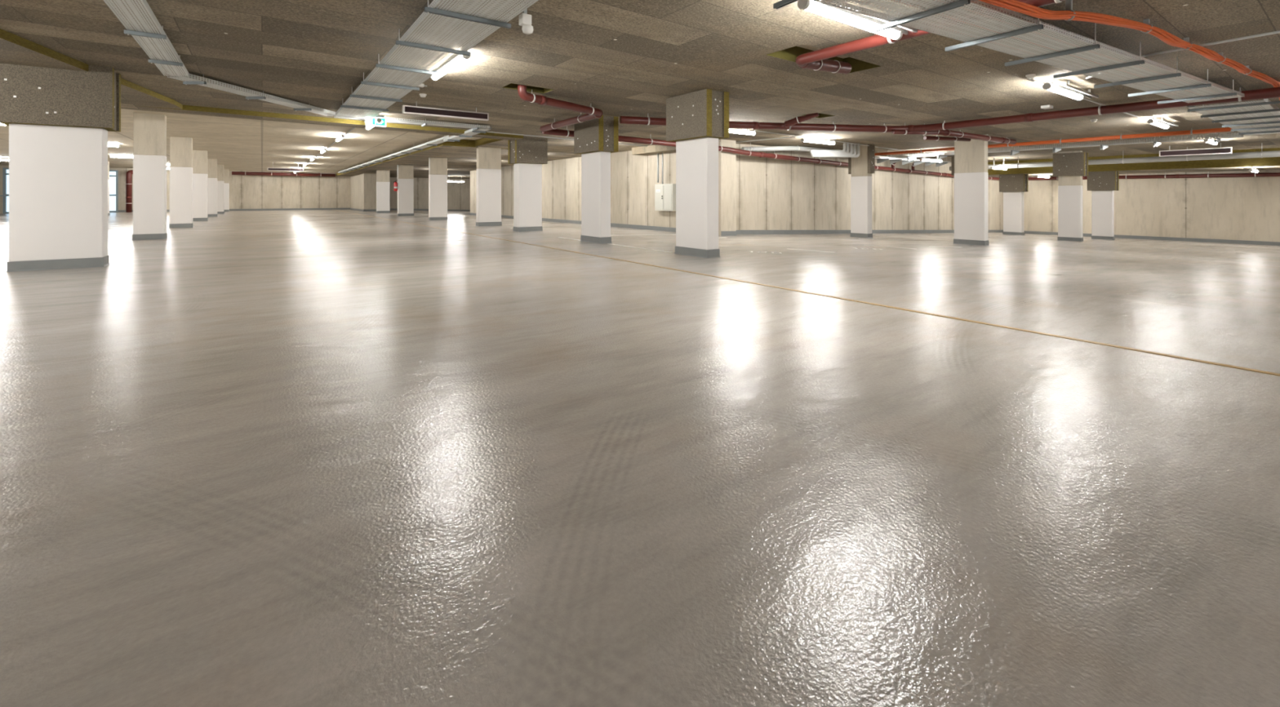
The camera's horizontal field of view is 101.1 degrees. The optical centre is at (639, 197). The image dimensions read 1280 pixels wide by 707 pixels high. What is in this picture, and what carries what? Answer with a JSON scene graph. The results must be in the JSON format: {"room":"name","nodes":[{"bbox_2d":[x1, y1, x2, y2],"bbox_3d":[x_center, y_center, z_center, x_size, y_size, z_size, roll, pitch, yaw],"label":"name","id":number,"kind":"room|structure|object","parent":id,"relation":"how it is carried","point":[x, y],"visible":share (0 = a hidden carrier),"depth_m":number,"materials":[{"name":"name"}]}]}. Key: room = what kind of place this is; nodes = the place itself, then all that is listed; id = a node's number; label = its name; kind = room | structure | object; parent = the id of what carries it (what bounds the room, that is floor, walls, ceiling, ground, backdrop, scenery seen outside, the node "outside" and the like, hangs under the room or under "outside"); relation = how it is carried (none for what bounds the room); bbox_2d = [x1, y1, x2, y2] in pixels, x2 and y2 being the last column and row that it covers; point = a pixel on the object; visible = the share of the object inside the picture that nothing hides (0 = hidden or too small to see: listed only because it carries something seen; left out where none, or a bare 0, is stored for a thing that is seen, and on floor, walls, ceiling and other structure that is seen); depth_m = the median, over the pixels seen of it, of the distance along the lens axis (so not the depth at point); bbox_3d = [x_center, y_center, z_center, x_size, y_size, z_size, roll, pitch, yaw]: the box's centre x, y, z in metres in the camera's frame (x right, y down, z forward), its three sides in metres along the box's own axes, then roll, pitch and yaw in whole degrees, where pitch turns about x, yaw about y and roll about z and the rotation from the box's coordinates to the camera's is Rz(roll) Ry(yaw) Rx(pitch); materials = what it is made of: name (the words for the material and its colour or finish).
{"room":"parking garage","nodes":[
{"label":"parking garage","id":0,"kind":"room"},
{"bbox_2d":[0,165,2,213],"bbox_3d":[-41.563,-0.470,31.284,4.950,3.040,0.300,0,0,-36],"label":"wall","id":1,"kind":"structure","parent":0,"point":[1,166],"depth_m":32.58,"materials":[{"name":"concrete"}]},
{"bbox_2d":[2,168,8,213],"bbox_3d":[-38.940,-0.420,33.117,1.450,2.840,0.120,0,0,-36],"label":"window","id":2,"kind":"structure","parent":1,"relation":"in","point":[5,171],"depth_m":32.71,"materials":[{"name":"clear glass"}]},
{"bbox_2d":[0,28,182,109],"bbox_3d":[-9.297,-1.827,-3.596,16.700,0.105,23.000,0,0,-36],"label":"ceiling","id":3,"kind":"structure","parent":0,"point":[14,49],"depth_m":6.97,"materials":[{"name":"brown concrete"}]},
{"bbox_2d":[118,168,470,209],"bbox_3d":[-25.254,-0.298,42.989,24.900,3.383,0.300,0,0,-36],"label":"wall","id":4,"kind":"structure","parent":0,"point":[246,192],"depth_m":41.70,"materials":[{"name":"concrete"}]},
{"bbox_2d":[109,169,118,212],"bbox_3d":[-35.812,-0.420,35.362,1.150,2.840,0.120,0,0,-36],"label":"window","id":5,"kind":"structure","parent":4,"relation":"in","point":[113,175],"depth_m":35.56,"materials":[{"name":"clear glass"}]},
{"bbox_2d":[118,208,470,212],"bbox_3d":[-25.364,1.093,42.714,24.400,0.466,0.020,0,0,-36],"label":"baseboard","id":6,"kind":"structure","parent":4,"relation":"attached to","point":[277,209],"depth_m":41.55,"materials":[{"name":"grey paint"}]},
{"bbox_2d":[0,44,847,173],"bbox_3d":[-6.324,-2.118,20.387,50.100,0.265,59.100,0,0,-36],"label":"ceiling","id":7,"kind":"structure","parent":0,"point":[242,144],"depth_m":19.00,"materials":[{"name":"concrete"}]},
{"bbox_2d":[109,155,133,158],"bbox_3d":[-24.004,-1.917,24.869,1.500,0.135,0.100,0,0,-36],"label":"lamp","id":8,"kind":"object","parent":7,"relation":"attached to","point":[110,156],"visible":0.57,"depth_m":24.64,"materials":[{"name":"white plastic"}]},
{"bbox_2d":[231,171,335,177],"bbox_3d":[-27.294,-1.815,40.602,6.600,0.340,0.274,0,0,-36],"label":"drain pipe","id":9,"kind":"object","parent":7,"relation":"attached to","point":[238,173],"visible":0.98,"depth_m":40.39,"materials":[{"name":"metal"}]},
{"bbox_2d":[267,162,303,171],"bbox_3d":[-20.102,-1.745,29.894,1.700,0.480,0.086,0,0,-36],"label":"display sign","id":10,"kind":"object","parent":7,"relation":"hanging from","point":[273,168],"visible":1,"depth_m":29.89,"materials":[{"name":"metal"}]},
{"bbox_2d":[301,127,355,168],"bbox_3d":[-16.574,-1.950,26.694,0.040,0.040,33.300,0,0,-36],"label":"lamps","id":11,"kind":"object","parent":7,"relation":"attached to","point":[352,129],"visible":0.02,"depth_m":18.83,"materials":[{"name":"white plastic"}]},
{"bbox_2d":[337,134,458,173],"bbox_3d":[-13.865,-1.867,27.345,0.340,0.235,28.400,0,0,-36],"label":"cable tray","id":12,"kind":"object","parent":7,"relation":"hanging from","point":[435,142],"visible":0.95,"depth_m":21.13,"materials":[{"name":"metal"}]},
{"bbox_2d":[336,135,648,178],"bbox_3d":[-9.812,-1.860,32.039,11.580,0.250,35.500,0,0,-36],"label":"ceiling","id":13,"kind":"structure","parent":0,"point":[461,156],"depth_m":22.28,"materials":[{"name":"beige concrete"}]},
{"bbox_2d":[470,150,675,227],"bbox_3d":[-4.309,-0.393,25.341,0.350,3.195,23.000,0,0,-36],"label":"wall","id":14,"kind":"structure","parent":0,"point":[633,178],"depth_m":20.33,"materials":[{"name":"concrete"}]},
{"bbox_2d":[469,213,675,231],"bbox_3d":[-4.460,1.073,25.233,0.020,0.140,23.000,0,0,-36],"label":"baseboard","id":15,"kind":"structure","parent":14,"relation":"attached to","point":[620,225],"depth_m":19.93,"materials":[{"name":"grey paint"}]},
{"bbox_2d":[631,145,675,155],"bbox_3d":[0.914,-1.623,17.335,0.600,0.245,3.300,0,0,-36],"label":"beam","id":16,"kind":"structure","parent":14,"relation":"attached to","point":[650,149],"depth_m":17.62,"materials":[{"name":"beige concrete"}]},
{"bbox_2d":[654,183,675,211],"bbox_3d":[0.835,0.000,17.666,0.239,0.900,1.030,0,0,-36],"label":"electrical box","id":17,"kind":"object","parent":14,"relation":"attached to","point":[664,193],"visible":0.97,"depth_m":17.48,"materials":[{"name":"white paint"}]},
{"bbox_2d":[657,153,658,182],"bbox_3d":[0.616,-1.100,17.921,0.055,1.200,0.055,0,0,-13],"label":"conduit","id":18,"kind":"object","parent":17,"relation":"attached to","point":[657,153],"visible":0.65,"depth_m":17.90,"materials":[{"name":"metal"}]},
{"bbox_2d":[0,209,1279,706],"bbox_3d":[-6.324,1.573,20.387,50.100,1.147,59.100,0,0,-36],"label":"floor","id":19,"kind":"structure","parent":0,"point":[295,458],"depth_m":1.92,"materials":[{"name":"grey concrete"}]},
{"bbox_2d":[0,62,120,271],"bbox_3d":[-8.223,-0.443,7.478,1.140,2.885,0.568,0,0,-36],"label":"pillar","id":20,"kind":"structure","parent":19,"relation":"on","point":[60,122],"depth_m":7.33,"materials":[{"name":"concrete"}]},
{"bbox_2d":[107,160,110,215],"bbox_3d":[-29.292,-0.492,28.705,0.524,2.985,0.444,0,0,-36],"label":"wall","id":21,"kind":"structure","parent":19,"relation":"on","point":[108,213],"depth_m":28.85,"materials":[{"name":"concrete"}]},
{"bbox_2d":[125,169,133,212],"bbox_3d":[-33.961,-0.444,35.570,1.113,2.888,0.318,0,0,-36],"label":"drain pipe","id":22,"kind":"object","parent":19,"relation":"on","point":[129,174],"visible":0.85,"depth_m":35.24,"materials":[{"name":"metal"}]},
{"bbox_2d":[132,112,168,239],"bbox_3d":[-11.704,-0.492,12.586,0.604,2.985,0.344,0,0,-36],"label":"pillar","id":23,"kind":"structure","parent":19,"relation":"on","point":[149,130],"depth_m":12.47,"materials":[{"name":"concrete"}]},
{"bbox_2d":[168,136,193,228],"bbox_3d":[-15.203,-0.492,17.461,0.604,2.985,0.344,0,0,-36],"label":"pillar","id":24,"kind":"structure","parent":19,"relation":"on","point":[180,148],"depth_m":17.34,"materials":[{"name":"concrete"}]},
{"bbox_2d":[192,150,208,221],"bbox_3d":[-18.702,-0.492,22.335,0.604,2.985,0.344,0,0,-36],"label":"pillar","id":25,"kind":"structure","parent":19,"relation":"on","point":[200,176],"depth_m":22.25,"materials":[{"name":"concrete"}]},
{"bbox_2d":[207,159,217,217],"bbox_3d":[-22.200,-0.492,27.210,0.604,2.985,0.344,0,0,-36],"label":"pillar","id":26,"kind":"structure","parent":19,"relation":"on","point":[211,163],"depth_m":27.15,"materials":[{"name":"concrete"}]},
{"bbox_2d":[217,164,224,213],"bbox_3d":[-25.699,-0.492,32.084,0.604,2.985,0.344,0,0,-36],"label":"pillar","id":27,"kind":"structure","parent":19,"relation":"on","point":[220,183],"depth_m":32.04,"materials":[{"name":"concrete"}]},
{"bbox_2d":[223,168,229,211],"bbox_3d":[-29.197,-0.492,36.959,0.604,2.985,0.344,0,0,-36],"label":"pillar","id":28,"kind":"structure","parent":19,"relation":"on","point":[226,171],"depth_m":36.93,"materials":[{"name":"concrete"}]},
{"bbox_2d":[350,173,376,209],"bbox_3d":[-21.573,-0.470,41.077,0.950,3.040,7.100,0,0,-36],"label":"wall pier","id":29,"kind":"object","parent":19,"relation":"on","point":[362,186],"visible":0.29,"depth_m":38.35,"materials":[{"name":"concrete"}]},
{"bbox_2d":[376,169,390,213],"bbox_3d":[-16.509,-0.370,33.849,0.794,2.740,0.294,0,0,-36],"label":"pillar","id":30,"kind":"structure","parent":19,"relation":"on","point":[383,184],"depth_m":33.74,"materials":[{"name":"concrete"}]},
{"bbox_2d":[396,164,413,216],"bbox_3d":[-12.634,-0.370,28.382,0.814,2.740,0.294,0,0,-36],"label":"pillar","id":31,"kind":"structure","parent":19,"relation":"on","point":[406,172],"depth_m":28.28,"materials":[{"name":"concrete"}]},
{"bbox_2d":[428,157,448,220],"bbox_3d":[-8.890,-0.370,23.192,0.784,2.740,0.294,0,0,-36],"label":"pillar","id":32,"kind":"structure","parent":19,"relation":"on","point":[437,178],"depth_m":23.07,"materials":[{"name":"concrete"}]},
{"bbox_2d":[475,146,502,226],"bbox_3d":[-5.338,-0.380,18.602,0.864,2.760,0.294,0,0,-36],"label":"pillar","id":33,"kind":"structure","parent":19,"relation":"on","point":[488,171],"depth_m":18.47,"materials":[{"name":"concrete"}]},
{"bbox_2d":[507,136,547,231],"bbox_3d":[-3.344,-0.400,15.695,0.970,2.800,0.648,0,0,-36],"label":"pillar","id":34,"kind":"structure","parent":19,"relation":"on","point":[527,155],"depth_m":15.48,"materials":[{"name":"concrete"}]},
{"bbox_2d":[573,115,618,244],"bbox_3d":[-0.993,-0.382,11.811,0.508,2.764,1.090,0,0,-36],"label":"pillar","id":35,"kind":"structure","parent":19,"relation":"on","point":[595,140],"depth_m":11.51,"materials":[{"name":"concrete"}]},
{"bbox_2d":[610,244,672,252],"bbox_3d":[-0.040,1.000,10.465,0.100,0.004,2.150,0,0,-36],"label":"painted line","id":36,"kind":"object","parent":19,"relation":"on","point":[611,244],"visible":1,"depth_m":10.29,"materials":[{"name":"white paint"}]},
{"bbox_2d":[666,88,728,257],"bbox_3d":[0.980,-0.382,9.104,0.518,2.764,1.050,0,0,-36],"label":"pillar","id":37,"kind":"structure","parent":19,"relation":"on","point":[695,121],"depth_m":8.84,"materials":[{"name":"concrete"}]},
{"bbox_2d":[334,209,1279,376],"bbox_3d":[-8.028,1.003,19.164,0.045,0.014,58.500,0,0,-36],"label":"joint","id":38,"kind":"object","parent":19,"relation":"in","point":[976,322],"depth_m":4.18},
{"bbox_2d":[848,144,875,237],"bbox_3d":[7.290,-0.198,17.344,0.314,3.027,0.788,0,0,-36],"label":"pillar","id":39,"kind":"structure","parent":19,"relation":"on","point":[861,168],"depth_m":17.17,"materials":[{"name":"concrete"}]},
{"bbox_2d":[953,134,989,245],"bbox_3d":[9.239,-0.197,14.705,0.284,3.028,0.824,0,0,-36],"label":"pillar","id":40,"kind":"structure","parent":19,"relation":"on","point":[971,157],"depth_m":14.58,"materials":[{"name":"concrete"}]},
{"bbox_2d":[999,173,1028,235],"bbox_3d":[17.193,0.333,24.237,0.548,2.787,0.970,0,0,-36],"label":"pillar","id":41,"kind":"structure","parent":19,"relation":"on","point":[1013,186],"depth_m":24.06,"materials":[{"name":"concrete"}]},
{"bbox_2d":[1053,151,1088,241],"bbox_3d":[15.612,-0.045,19.108,0.498,3.252,0.900,0,0,-36],"label":"pillar","id":42,"kind":"structure","parent":19,"relation":"on","point":[1069,166],"depth_m":18.98,"materials":[{"name":"concrete"}]},
{"bbox_2d":[1087,171,1119,239],"bbox_3d":[19.021,0.333,21.647,0.498,2.785,0.890,0,0,-36],"label":"pillar","id":43,"kind":"structure","parent":19,"relation":"on","point":[1102,185],"depth_m":21.52,"materials":[{"name":"concrete"}]},
{"bbox_2d":[0,0,1279,161],"bbox_3d":[3.837,-1.823,6.231,49.500,0.325,23.650,0,0,-36],"label":"ceiling","id":44,"kind":"structure","parent":0,"point":[620,58],"depth_m":7.17,"materials":[{"name":"brown concrete"}]},
{"bbox_2d":[102,0,188,78],"bbox_3d":[-2.045,-1.786,1.117,0.330,0.152,16.200,0,0,-36],"label":"cable tray","id":45,"kind":"object","parent":44,"relation":"hanging from","point":[127,24],"visible":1,"depth_m":5.62,"materials":[{"name":"metal"}]},
{"bbox_2d":[167,73,336,115],"bbox_3d":[-6.666,-1.779,9.494,0.330,0.159,3.677,0,0,2],"label":"cable tray","id":46,"kind":"object","parent":44,"relation":"hanging from","point":[193,81],"visible":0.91,"depth_m":8.99,"materials":[{"name":"metal"}]},
{"bbox_2d":[365,115,386,127],"bbox_3d":[-5.647,-1.670,11.263,0.400,0.299,0.075,0,0,-33],"label":"exit sign","id":47,"kind":"object","parent":44,"relation":"hanging from","point":[371,122],"visible":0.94,"depth_m":11.24,"materials":[{"name":"white plastic"}]},
{"bbox_2d":[333,113,489,130],"bbox_3d":[-5.119,-1.736,12.106,3.300,0.171,0.340,0,0,-36],"label":"cable tray","id":48,"kind":"object","parent":44,"relation":"hanging from","point":[422,122],"visible":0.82,"depth_m":12.13,"materials":[{"name":"metal"}]},
{"bbox_2d":[335,0,538,118],"bbox_3d":[-0.641,-1.740,3.602,0.800,0.180,18.600,0,0,-36],"label":"cable tray","id":49,"kind":"object","parent":44,"relation":"hanging from","point":[495,24],"visible":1,"depth_m":5.92,"materials":[{"name":"metal"}]},
{"bbox_2d":[402,101,488,120],"bbox_3d":[-3.746,-1.683,10.244,1.620,0.247,0.086,0,0,-36],"label":"display sign","id":50,"kind":"object","parent":44,"relation":"hanging from","point":[406,109],"visible":1,"depth_m":10.18,"materials":[{"name":"metal"}]},
{"bbox_2d":[431,54,471,80],"bbox_3d":[-2.549,-1.754,7.033,0.100,0.129,1.500,0,0,-36],"label":"lamp","id":51,"kind":"object","parent":44,"relation":"attached to","point":[461,59],"visible":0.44,"depth_m":6.87,"materials":[{"name":"white plastic"}]},
{"bbox_2d":[443,126,491,142],"bbox_3d":[-4.770,-1.709,14.363,0.340,0.158,3.502,0,0,-34],"label":"cable tray","id":52,"kind":"object","parent":44,"relation":"hanging from","point":[466,134],"visible":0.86,"depth_m":14.19,"materials":[{"name":"metal"}]},
{"bbox_2d":[519,6,533,34],"bbox_3d":[-1.083,-1.692,5.033,0.130,0.254,0.108,0,0,-36],"label":"sensor","id":53,"kind":"object","parent":44,"relation":"attached to","point":[525,20],"visible":0.98,"depth_m":5.00,"materials":[{"name":"white plastic"}]},
{"bbox_2d":[517,84,602,131],"bbox_3d":[-1.456,-1.717,10.478,1.414,0.377,3.810,0,0,-5],"label":"drain pipe","id":54,"kind":"object","parent":44,"relation":"attached to","point":[592,113],"visible":0.95,"depth_m":9.61,"materials":[{"name":"metal"}]},
{"bbox_2d":[486,131,647,146],"bbox_3d":[-1.848,-1.680,15.352,5.523,0.048,0.028,0,0,-41],"label":"drain pipe","id":55,"kind":"object","parent":44,"relation":"attached to","point":[486,131],"visible":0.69,"depth_m":14.56,"materials":[{"name":"red metal"}]},
{"bbox_2d":[728,128,755,135],"bbox_3d":[2.301,-1.657,12.915,1.500,0.175,0.100,0,0,-36],"label":"lamp","id":56,"kind":"object","parent":44,"relation":"hanging from","point":[748,131],"visible":0.45,"depth_m":13.04,"materials":[{"name":"white plastic"}]},
{"bbox_2d":[735,136,795,142],"bbox_3d":[3.595,-1.670,15.228,1.893,0.048,0.028,0,0,42],"label":"conduit","id":57,"kind":"object","parent":44,"relation":"attached to","point":[791,136],"visible":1,"depth_m":15.19,"materials":[{"name":"grey plastic"}]},
{"bbox_2d":[754,130,801,137],"bbox_3d":[3.705,-1.700,14.045,2.002,0.028,0.028,0,0,-39],"label":"conduit","id":58,"kind":"object","parent":44,"relation":"attached to","point":[754,131],"visible":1,"depth_m":13.99,"materials":[{"name":"grey plastic"}]},
{"bbox_2d":[741,142,846,151],"bbox_3d":[5.276,-1.578,17.422,4.577,0.303,0.197,0,0,-26],"label":"pipe","id":59,"kind":"object","parent":44,"relation":"attached to","point":[797,148],"visible":0.85,"depth_m":17.03,"materials":[{"name":"metal"}]},
{"bbox_2d":[783,112,818,127],"bbox_3d":[3.493,-1.700,11.400,0.739,0.325,0.154,0,0,32],"label":"pipe","id":60,"kind":"object","parent":44,"relation":"attached to","point":[797,120],"visible":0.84,"depth_m":11.37,"materials":[{"name":"metal"}]},
{"bbox_2d":[800,136,835,145],"bbox_3d":[5.139,-1.638,15.136,1.500,0.176,0.100,0,0,-36],"label":"lamp","id":61,"kind":"object","parent":44,"relation":"hanging from","point":[803,140],"visible":1,"depth_m":15.06,"materials":[{"name":"white plastic"}]},
{"bbox_2d":[809,142,846,152],"bbox_3d":[5.890,-1.548,16.479,1.152,0.304,0.090,0,0,-5],"label":"conduit","id":62,"kind":"object","parent":44,"relation":"attached to","point":[844,144],"visible":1,"depth_m":16.46,"materials":[{"name":"plastic"}]},
{"bbox_2d":[810,143,849,153],"bbox_3d":[5.955,-1.530,16.483,1.262,0.339,0.090,0,0,-6],"label":"conduit","id":63,"kind":"object","parent":44,"relation":"attached to","point":[847,144],"visible":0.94,"depth_m":16.48,"materials":[{"name":"plastic"}]},
{"bbox_2d":[810,143,853,155],"bbox_3d":[6.020,-1.513,16.488,1.373,0.374,0.090,0,0,-7],"label":"conduit","id":64,"kind":"object","parent":44,"relation":"attached to","point":[851,144],"visible":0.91,"depth_m":16.51,"materials":[{"name":"plastic"}]},
{"bbox_2d":[811,144,856,155],"bbox_3d":[6.085,-1.495,16.492,1.484,0.409,0.090,0,0,-8],"label":"conduit","id":65,"kind":"object","parent":44,"relation":"hanging from","point":[855,145],"visible":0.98,"depth_m":16.50,"materials":[{"name":"plastic"}]},
{"bbox_2d":[812,143,860,157],"bbox_3d":[6.150,-1.478,16.496,1.596,0.444,0.090,0,0,-9],"label":"conduit","id":66,"kind":"object","parent":44,"relation":"attached to","point":[857,155],"visible":1,"depth_m":16.48,"materials":[{"name":"plastic"}]},
{"bbox_2d":[797,0,917,40],"bbox_3d":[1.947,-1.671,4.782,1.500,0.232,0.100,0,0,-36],"label":"lamp","id":67,"kind":"object","parent":44,"relation":"hanging from","point":[813,6],"visible":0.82,"depth_m":4.63,"materials":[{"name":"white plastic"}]},
{"bbox_2d":[833,140,919,153],"bbox_3d":[7.999,-1.660,17.496,5.814,0.068,0.028,0,0,-40],"label":"conduit","id":68,"kind":"object","parent":44,"relation":"attached to","point":[833,140],"visible":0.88,"depth_m":16.84,"materials":[{"name":"grey plastic"}]},
{"bbox_2d":[542,125,1279,180],"bbox_3d":[13.098,-1.237,19.965,31.319,1.022,14.324,0,0,-2],"label":"drain pipe","id":69,"kind":"object","parent":44,"relation":"attached to","point":[555,131],"visible":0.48,"depth_m":19.05,"materials":[{"name":"metal"}]},
{"bbox_2d":[875,153,950,166],"bbox_3d":[10.656,-1.481,20.480,4.809,0.433,0.450,0,0,-32],"label":"cable tray","id":70,"kind":"object","parent":44,"relation":"hanging from","point":[892,160],"visible":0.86,"depth_m":20.24,"materials":[{"name":"metal"}]},
{"bbox_2d":[892,123,937,134],"bbox_3d":[6.430,-1.597,12.308,1.118,0.267,0.114,0,0,-9],"label":"drain pipe","id":71,"kind":"object","parent":44,"relation":"attached to","point":[894,131],"visible":0.77,"depth_m":12.27,"materials":[{"name":"metal"}]},
{"bbox_2d":[795,0,1065,66],"bbox_3d":[4.724,-1.681,2.566,0.266,0.188,9.660,0,0,-36],"label":"drain pipe","id":72,"kind":"object","parent":44,"relation":"attached to","point":[877,40],"visible":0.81,"depth_m":5.63,"materials":[{"name":"metal"}]},
{"bbox_2d":[799,58,851,74],"bbox_3d":[2.402,-1.710,6.814,1.063,0.234,0.164,0,0,-39],"label":"pipe","id":73,"kind":"object","parent":72,"relation":"attached to","point":[825,65],"visible":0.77,"depth_m":6.79,"materials":[{"name":"metal"}]},
{"bbox_2d":[919,151,942,162],"bbox_3d":[10.501,-1.486,18.984,1.500,0.413,0.100,0,0,-36],"label":"lamp","id":74,"kind":"object","parent":44,"relation":"hanging from","point":[923,159],"visible":0.98,"depth_m":18.84,"materials":[{"name":"white plastic"}]},
{"bbox_2d":[923,136,970,141],"bbox_3d":[8.227,-1.616,14.091,1.487,0.204,0.114,0,0,-16],"label":"drain pipe","id":75,"kind":"object","parent":44,"relation":"attached to","point":[931,138],"visible":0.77,"depth_m":14.03,"materials":[{"name":"metal"}]},
{"bbox_2d":[619,87,1279,133],"bbox_3d":[6.672,-1.631,9.756,13.782,0.256,4.357,0,0,26],"label":"drain pipe","id":76,"kind":"object","parent":44,"relation":"attached to","point":[1267,93],"visible":0.84,"depth_m":10.85,"materials":[{"name":"metal"}]},
{"bbox_2d":[951,156,954,175],"bbox_3d":[13.256,-1.287,21.577,0.300,0.774,0.800,0,0,-36],"label":"trim","id":77,"kind":"structure","parent":44,"relation":"attached to","point":[953,157],"depth_m":21.77,"materials":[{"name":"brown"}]},
{"bbox_2d":[937,129,1016,144],"bbox_3d":[8.676,-1.623,13.766,5.052,0.205,0.162,0,0,-34],"label":"drain pipe","id":78,"kind":"object","parent":44,"relation":"attached to","point":[960,134],"visible":0.82,"depth_m":13.77,"materials":[{"name":"metal"}]},
{"bbox_2d":[773,0,1244,104],"bbox_3d":[2.461,-1.679,4.516,15.313,0.377,0.850,0,0,-30],"label":"cable tray","id":79,"kind":"object","parent":44,"relation":"hanging from","point":[922,11],"visible":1,"depth_m":5.22,"materials":[{"name":"metal"}]},
{"bbox_2d":[875,127,1231,155],"bbox_3d":[11.312,-1.621,15.966,0.114,0.154,8.850,0,0,-36],"label":"conduit","id":80,"kind":"object","parent":44,"relation":"attached to","point":[1191,131],"visible":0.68,"depth_m":14.47,"materials":[{"name":"metal"}]},
{"bbox_2d":[1042,78,1084,100],"bbox_3d":[6.464,-1.649,8.024,1.500,0.187,0.100,0,0,-36],"label":"lamp","id":81,"kind":"object","parent":44,"relation":"hanging from","point":[1051,86],"visible":0.92,"depth_m":7.81,"materials":[{"name":"white"}]},
{"bbox_2d":[886,132,1243,160],"bbox_3d":[12.129,-1.520,16.724,0.570,0.349,9.230,0,0,-36],"label":"cable tray","id":82,"kind":"object","parent":44,"relation":"hanging from","point":[1103,144],"visible":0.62,"depth_m":15.24,"materials":[{"name":"metal"}]},
{"bbox_2d":[1056,80,1098,98],"bbox_3d":[6.794,-1.680,8.156,1.550,0.120,0.114,0,0,-36],"label":"rail","id":83,"kind":"object","parent":44,"relation":"attached to","point":[1067,85],"visible":1,"depth_m":8.10,"materials":[{"name":"metal"}]},
{"bbox_2d":[1028,79,1147,120],"bbox_3d":[8.882,-1.685,9.920,8.000,0.058,0.028,0,0,-35],"label":"lamp","id":84,"kind":"object","parent":44,"relation":"attached to","point":[1030,80],"visible":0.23,"depth_m":9.33,"materials":[{"name":"grey plastic"}]},
{"bbox_2d":[949,142,1279,170],"bbox_3d":[17.605,-1.425,18.175,0.204,0.482,13.001,0,0,-36],"label":"duct pipe","id":85,"kind":"object","parent":44,"relation":"hanging from","point":[1265,153],"visible":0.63,"depth_m":17.93,"materials":[{"name":"grey metal"}]},
{"bbox_2d":[978,0,1279,101],"bbox_3d":[7.023,-1.637,6.489,10.649,0.262,0.390,0,0,-31],"label":"pipe","id":86,"kind":"object","parent":44,"relation":"hanging from","point":[1068,14],"visible":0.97,"depth_m":4.93,"materials":[{"name":"plastic"}]},
{"bbox_2d":[1146,117,1169,128],"bbox_3d":[11.379,-1.633,11.552,1.500,0.156,0.100,0,0,-36],"label":"lamp","id":87,"kind":"object","parent":44,"relation":"hanging from","point":[1153,122],"visible":0.91,"depth_m":11.34,"materials":[{"name":"white"}]},
{"bbox_2d":[1155,118,1178,127],"bbox_3d":[11.668,-1.665,11.655,1.550,0.090,0.114,0,0,-36],"label":"rail","id":88,"kind":"object","parent":44,"relation":"attached to","point":[1162,122],"visible":1,"depth_m":11.57,"materials":[{"name":"metal"}]},
{"bbox_2d":[1085,30,1279,79],"bbox_3d":[6.388,-1.715,6.308,0.486,0.038,2.448,0,0,-10],"label":"conduit","id":89,"kind":"object","parent":44,"relation":"attached to","point":[1275,32],"visible":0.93,"depth_m":5.84,"materials":[{"name":"grey plastic"}]},
{"bbox_2d":[1159,142,1232,156],"bbox_3d":[17.498,-1.503,16.621,0.086,0.336,1.600,0,0,-36],"label":"display sign","id":90,"kind":"object","parent":44,"relation":"hanging from","point":[1220,150],"visible":1,"depth_m":16.55,"materials":[{"name":"metal"}]},
{"bbox_2d":[1203,139,1217,145],"bbox_3d":[16.513,-1.617,15.237,1.500,0.124,0.100,0,0,-36],"label":"lamp","id":91,"kind":"object","parent":44,"relation":"attached to","point":[1210,141],"visible":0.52,"depth_m":15.07,"materials":[{"name":"white plastic"}]},
{"bbox_2d":[1186,98,1279,135],"bbox_3d":[12.377,-1.598,10.452,6.900,0.256,1.180,0,0,-36],"label":"cable tray","id":92,"kind":"object","parent":44,"relation":"hanging from","point":[1217,117],"visible":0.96,"depth_m":9.75,"materials":[{"name":"metal"}]},
{"bbox_2d":[718,139,736,235],"bbox_3d":[2.497,-0.385,16.132,0.630,3.200,0.600,0,0,-36],"label":"wall","id":93,"kind":"structure","parent":0,"point":[726,161],"depth_m":15.85,"materials":[{"name":"concrete"}]},
{"bbox_2d":[720,231,736,235],"bbox_3d":[2.678,1.084,15.880,0.630,0.161,0.020,0,0,-36],"label":"baseboard","id":94,"kind":"structure","parent":93,"relation":"attached to","point":[722,233],"depth_m":15.86,"materials":[{"name":"grey paint"}]},
{"bbox_2d":[736,143,1002,230],"bbox_3d":[10.517,-0.049,22.134,20.121,3.871,0.400,0,0,-34],"label":"wall","id":95,"kind":"structure","parent":0,"point":[772,194],"depth_m":19.56,"materials":[{"name":"concrete"}]},
{"bbox_2d":[736,230,1002,234],"bbox_3d":[10.784,1.431,22.061,19.759,0.812,0.020,0,0,-34],"label":"baseboard","id":96,"kind":"structure","parent":95,"relation":"attached to","point":[738,232],"depth_m":19.42,"materials":[{"name":"grey paint"}]},
{"bbox_2d":[987,147,1279,177],"bbox_3d":[23.074,-1.360,18.530,3.900,0.600,21.200,0,0,-36],"label":"beam","id":97,"kind":"structure","parent":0,"point":[1260,163],"depth_m":20.15,"materials":[{"name":"beige concrete"}]},
{"bbox_2d":[1002,169,1279,241],"bbox_3d":[24.867,-0.047,19.633,0.300,3.887,20.900,0,0,-36],"label":"wall","id":98,"kind":"structure","parent":0,"point":[1226,208],"depth_m":22.14,"materials":[{"name":"concrete"}]},
{"bbox_2d":[1002,230,1279,245],"bbox_3d":[24.898,1.766,19.316,0.020,0.140,20.350,0,0,-36],"label":"baseboard","id":99,"kind":"structure","parent":98,"relation":"attached to","point":[1186,239],"depth_m":22.18,"materials":[{"name":"grey paint"}]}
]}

